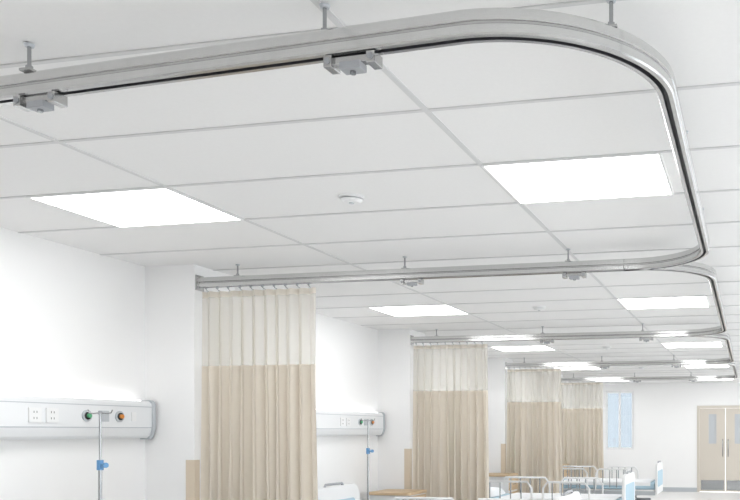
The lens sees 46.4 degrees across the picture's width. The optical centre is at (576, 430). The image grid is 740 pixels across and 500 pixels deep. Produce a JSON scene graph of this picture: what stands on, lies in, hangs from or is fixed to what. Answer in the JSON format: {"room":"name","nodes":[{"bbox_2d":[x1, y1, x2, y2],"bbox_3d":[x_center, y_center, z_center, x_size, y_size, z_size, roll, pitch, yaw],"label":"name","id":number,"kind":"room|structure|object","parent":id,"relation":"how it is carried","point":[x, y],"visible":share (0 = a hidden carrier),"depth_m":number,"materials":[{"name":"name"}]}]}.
{"room":"hospital room","nodes":[
{"label":"hospital room","id":0,"kind":"room"},
{"bbox_2d":[145,264,234,499],"bbox_3d":[-2.784,0.150,5.917,0.390,2.600,0.450,0,0,12],"label":"wall","id":1,"kind":"structure","parent":0,"point":[173,306],"depth_m":5.70,"materials":[{"name":"white paint"}]},
{"bbox_2d":[186,460,199,499],"bbox_3d":[-2.623,0.775,5.883,0.069,1.150,0.458,0,0,12],"label":"trim","id":2,"kind":"structure","parent":1,"relation":"attached to","point":[192,466],"depth_m":5.66,"materials":[{"name":"beige wood"}]},
{"bbox_2d":[0,227,571,499],"bbox_3d":[-2.232,0.150,9.720,0.100,2.600,21.500,0,0,12],"label":"wall","id":3,"kind":"structure","parent":0,"point":[72,319],"depth_m":5.25,"materials":[{"name":"paint"}]},
{"bbox_2d":[0,393,155,439],"bbox_3d":[-3.173,-0.077,4.717,0.122,0.270,2.020,0,0,12],"label":"panel","id":4,"kind":"object","parent":3,"relation":"attached to","point":[22,417],"depth_m":5.01,"materials":[{"name":"white plastic"}]},
{"bbox_2d":[316,409,384,435],"bbox_3d":[-2.475,-0.077,8.024,0.122,0.270,2.580,0,0,12],"label":"panel","id":5,"kind":"object","parent":3,"relation":"attached to","point":[328,422],"depth_m":8.45,"materials":[{"name":"white plastic"}]},
{"bbox_2d":[0,0,739,383],"bbox_3d":[1.310,-1.200,8.973,7.340,0.100,21.500,0,0,12],"label":"ceiling","id":6,"kind":"structure","parent":0,"point":[699,40],"depth_m":3.41,"materials":[{"name":"tile"}]},
{"bbox_2d":[27,187,242,227],"bbox_3d":[-2.250,-1.146,4.230,0.776,0.008,0.609,0,0,12],"label":"ceiling light panel","id":7,"kind":"object","parent":6,"relation":"in","point":[163,205],"depth_m":4.19,"materials":[{"name":"white plastic"}]},
{"bbox_2d":[338,193,364,204],"bbox_3d":[-1.107,-1.133,4.025,0.124,0.034,0.124,0,0,12],"label":"smoke detector","id":8,"kind":"object","parent":6,"relation":"attached to","point":[346,198],"visible":1,"depth_m":3.99,"materials":[{"name":"white plastic"}]},
{"bbox_2d":[0,0,708,291],"bbox_3d":[-1.215,-1.046,3.855,3.530,0.200,3.122,0,0,12],"label":"track","id":9,"kind":"object","parent":6,"relation":"hanging from","point":[347,49],"visible":1,"depth_m":2.28,"materials":[{"name":"metal"}]},
{"bbox_2d":[200,283,317,499],"bbox_3d":[-2.155,0.039,5.614,0.914,2.102,0.166,0,0,12],"label":"privacy curtain","id":10,"kind":"object","parent":9,"relation":"hanging from","point":[259,439],"visible":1,"depth_m":5.60,"materials":[{"name":"beige fabric"}]},
{"bbox_2d":[0,0,739,383],"bbox_3d":[1.310,-1.148,8.973,7.140,0.005,21.300,0,0,12],"label":"grid","id":11,"kind":"object","parent":6,"relation":"attached to","point":[330,15],"depth_m":3.71,"materials":[{"name":"white metal"}]},
{"bbox_2d":[368,305,467,316],"bbox_3d":[-1.496,-1.146,7.805,0.776,0.008,0.609,0,0,12],"label":"ceiling light panel","id":12,"kind":"object","parent":6,"relation":"in","point":[420,310],"depth_m":7.78,"materials":[{"name":"white plastic"}]},
{"bbox_2d":[491,346,554,350],"bbox_3d":[-0.742,-1.146,11.381,0.776,0.008,0.609,0,0,12],"label":"ceiling light panel","id":13,"kind":"object","parent":6,"relation":"in","point":[508,348],"depth_m":11.36,"materials":[{"name":"white plastic"}]},
{"bbox_2d":[532,306,545,310],"bbox_3d":[-0.351,-1.133,7.606,0.124,0.034,0.124,0,0,12],"label":"smoke detector","id":14,"kind":"object","parent":6,"relation":"attached to","point":[536,308],"visible":1,"depth_m":7.57,"materials":[{"name":"white plastic"}]},
{"bbox_2d":[410,260,726,344],"bbox_3d":[-0.522,-1.046,7.140,3.530,0.200,3.727,0,0,12],"label":"track","id":15,"kind":"object","parent":6,"relation":"hanging from","point":[696,268],"visible":0.94,"depth_m":8.74,"materials":[{"name":"metal"}]},
{"bbox_2d":[412,341,488,499],"bbox_3d":[-1.405,0.039,9.191,0.909,2.102,0.217,0,0,12],"label":"privacy curtain","id":16,"kind":"object","parent":15,"relation":"hanging from","point":[451,434],"visible":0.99,"depth_m":9.18,"materials":[{"name":"beige fabric"}]},
{"bbox_2d":[553,367,599,369],"bbox_3d":[0.013,-1.146,14.956,0.776,0.008,0.609,0,0,12],"label":"ceiling light panel","id":17,"kind":"object","parent":6,"relation":"in","point":[562,368],"depth_m":15.00,"materials":[{"name":"white plastic"}]},
{"bbox_2d":[481,152,673,203],"bbox_3d":[0.028,-1.146,3.750,0.776,0.008,0.609,0,0,12],"label":"ceiling light panel","id":18,"kind":"object","parent":6,"relation":"in","point":[633,175],"depth_m":3.71,"materials":[{"name":"white plastic"}]},
{"bbox_2d":[505,332,733,368],"bbox_3d":[0.233,-1.046,10.721,3.530,0.200,3.727,0,0,12],"label":"track","id":19,"kind":"object","parent":6,"relation":"hanging from","point":[676,363],"visible":0.94,"depth_m":12.39,"materials":[{"name":"metal"}]},
{"bbox_2d":[506,367,562,492],"bbox_3d":[-0.651,0.039,12.772,0.915,2.102,0.197,0,0,7],"label":"privacy curtain","id":20,"kind":"object","parent":19,"relation":"hanging from","point":[534,417],"visible":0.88,"depth_m":12.77,"materials":[{"name":"beige fabric"}]},
{"bbox_2d":[561,361,737,382],"bbox_3d":[0.989,-1.046,14.302,3.530,0.200,3.727,0,0,12],"label":"track","id":21,"kind":"object","parent":6,"relation":"hanging from","point":[733,364],"visible":0.88,"depth_m":15.99,"materials":[{"name":"metal"}]},
{"bbox_2d":[561,381,603,477],"bbox_3d":[0.098,0.039,16.358,0.913,2.102,0.197,0,0,12],"label":"privacy curtain","id":22,"kind":"object","parent":21,"relation":"hanging from","point":[581,403],"visible":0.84,"depth_m":16.34,"materials":[{"name":"beige fabric"}]},
{"bbox_2d":[616,296,709,308],"bbox_3d":[0.782,-1.146,7.325,0.776,0.008,0.609,0,0,12],"label":"ceiling light panel","id":23,"kind":"object","parent":6,"relation":"in","point":[687,301],"depth_m":7.29,"materials":[{"name":"white plastic"}]},
{"bbox_2d":[661,342,722,347],"bbox_3d":[1.536,-1.146,10.900,0.776,0.008,0.609,0,0,12],"label":"ceiling light panel","id":24,"kind":"object","parent":6,"relation":"in","point":[689,344],"depth_m":10.83,"materials":[{"name":"white plastic"}]},
{"bbox_2d":[683,365,728,367],"bbox_3d":[2.291,-1.146,14.475,0.776,0.008,0.609,0,0,12],"label":"ceiling light panel","id":25,"kind":"object","parent":6,"relation":"in","point":[686,366],"depth_m":14.53,"materials":[{"name":"white plastic"}]},
{"bbox_2d":[378,329,424,489],"bbox_3d":[-2.028,0.150,9.498,0.390,2.600,0.450,0,0,12],"label":"wall","id":26,"kind":"structure","parent":0,"point":[395,351],"depth_m":9.28,"materials":[{"name":"white paint"}]},
{"bbox_2d":[404,449,411,488],"bbox_3d":[-1.867,0.775,9.464,0.069,1.150,0.458,0,0,12],"label":"trim","id":27,"kind":"structure","parent":26,"relation":"attached to","point":[407,452],"depth_m":9.24,"materials":[{"name":"beige wood"}]},
{"bbox_2d":[488,357,512,472],"bbox_3d":[-1.272,0.150,13.079,0.390,2.600,0.450,0,0,12],"label":"wall","id":28,"kind":"structure","parent":0,"point":[497,373],"depth_m":12.85,"materials":[{"name":"white paint"}]},
{"bbox_2d":[501,444,505,472],"bbox_3d":[-1.111,0.775,13.045,0.069,1.150,0.458,0,0,12],"label":"trim","id":29,"kind":"structure","parent":28,"relation":"attached to","point":[503,446],"depth_m":12.82,"materials":[{"name":"beige wood"}]},
{"bbox_2d":[603,382,739,487],"bbox_3d":[3.519,0.150,19.442,7.140,2.600,0.100,0,0,12],"label":"wall","id":30,"kind":"structure","parent":0,"point":[665,414],"depth_m":19.68,"materials":[{"name":"paint"}]},
{"bbox_2d":[605,391,633,449],"bbox_3d":[1.044,-0.260,19.965,0.700,1.420,0.060,0,0,12],"label":"window","id":31,"kind":"structure","parent":30,"relation":"in","point":[619,405],"depth_m":19.95,"materials":[{"name":"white glass"}]},
{"bbox_2d":[663,487,696,491],"bbox_3d":[1.529,1.400,19.805,2.715,0.100,0.012,0,0,12],"label":"baseboard","id":32,"kind":"structure","parent":30,"relation":"attached to","point":[671,489],"depth_m":19.61,"materials":[{"name":"grey"}]},
{"bbox_2d":[697,406,739,491],"bbox_3d":[3.518,0.425,19.422,1.335,2.050,0.141,0,0,12],"label":"door","id":33,"kind":"structure","parent":30,"relation":"in","point":[710,419],"depth_m":19.44,"materials":[{"name":"beige wood"}]},
{"bbox_2d":[637,491,739,499],"bbox_3d":[1.310,1.500,8.973,7.340,0.100,21.500,0,0,12],"label":"floor","id":34,"kind":"structure","parent":0,"point":[664,495],"depth_m":18.15,"materials":[{"name":"tile"}]},
{"bbox_2d":[87,409,112,499],"bbox_3d":[-2.869,0.660,4.954,0.384,1.580,0.367,0,0,12],"label":"stand","id":35,"kind":"object","parent":34,"relation":"on","point":[101,465],"visible":1,"depth_m":4.93,"materials":[{"name":"silver metal"}]},
{"bbox_2d":[361,418,374,499],"bbox_3d":[-2.138,0.660,8.417,0.384,1.580,0.367,0,0,12],"label":"stand","id":36,"kind":"object","parent":34,"relation":"on","point":[368,450],"visible":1,"depth_m":8.39,"materials":[{"name":"silver metal"}]},
{"bbox_2d":[369,489,426,499],"bbox_3d":[-1.931,1.050,8.900,0.496,0.800,0.500,0,0,12],"label":"base cabinet","id":37,"kind":"object","parent":34,"relation":"on","point":[386,494],"visible":0.91,"depth_m":8.70,"materials":[{"name":"white wood"}]},
{"bbox_2d":[318,482,580,499],"bbox_3d":[-1.163,0.964,7.348,2.256,0.972,0.988,0,0,12],"label":"hospital bed","id":38,"kind":"object","parent":34,"relation":"on","point":[347,491],"visible":0.94,"depth_m":7.68,"materials":[{"name":"white metal"}]},
{"bbox_2d":[489,473,517,492],"bbox_3d":[-1.176,1.050,12.482,0.496,0.800,0.500,0,0,12],"label":"base cabinet","id":39,"kind":"object","parent":34,"relation":"on","point":[492,476],"visible":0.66,"depth_m":12.26,"materials":[{"name":"white wood"}]},
{"bbox_2d":[489,470,634,499],"bbox_3d":[-0.408,0.964,10.930,2.256,0.972,0.988,0,0,12],"label":"hospital bed","id":40,"kind":"object","parent":34,"relation":"on","point":[628,479],"visible":0.63,"depth_m":10.73,"materials":[{"name":"white metal"}]},
{"bbox_2d":[563,464,568,476],"bbox_3d":[-0.420,1.050,16.063,0.496,0.800,0.500,0,0,12],"label":"base cabinet","id":41,"kind":"object","parent":34,"relation":"on","point":[565,471],"visible":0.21,"depth_m":15.95,"materials":[{"name":"brown wood"}]},
{"bbox_2d":[563,461,662,499],"bbox_3d":[0.348,0.964,14.511,2.256,0.972,0.988,0,0,12],"label":"hospital bed","id":42,"kind":"object","parent":34,"relation":"on","point":[611,485],"visible":0.52,"depth_m":14.05,"materials":[{"name":"white metal"}]}
]}

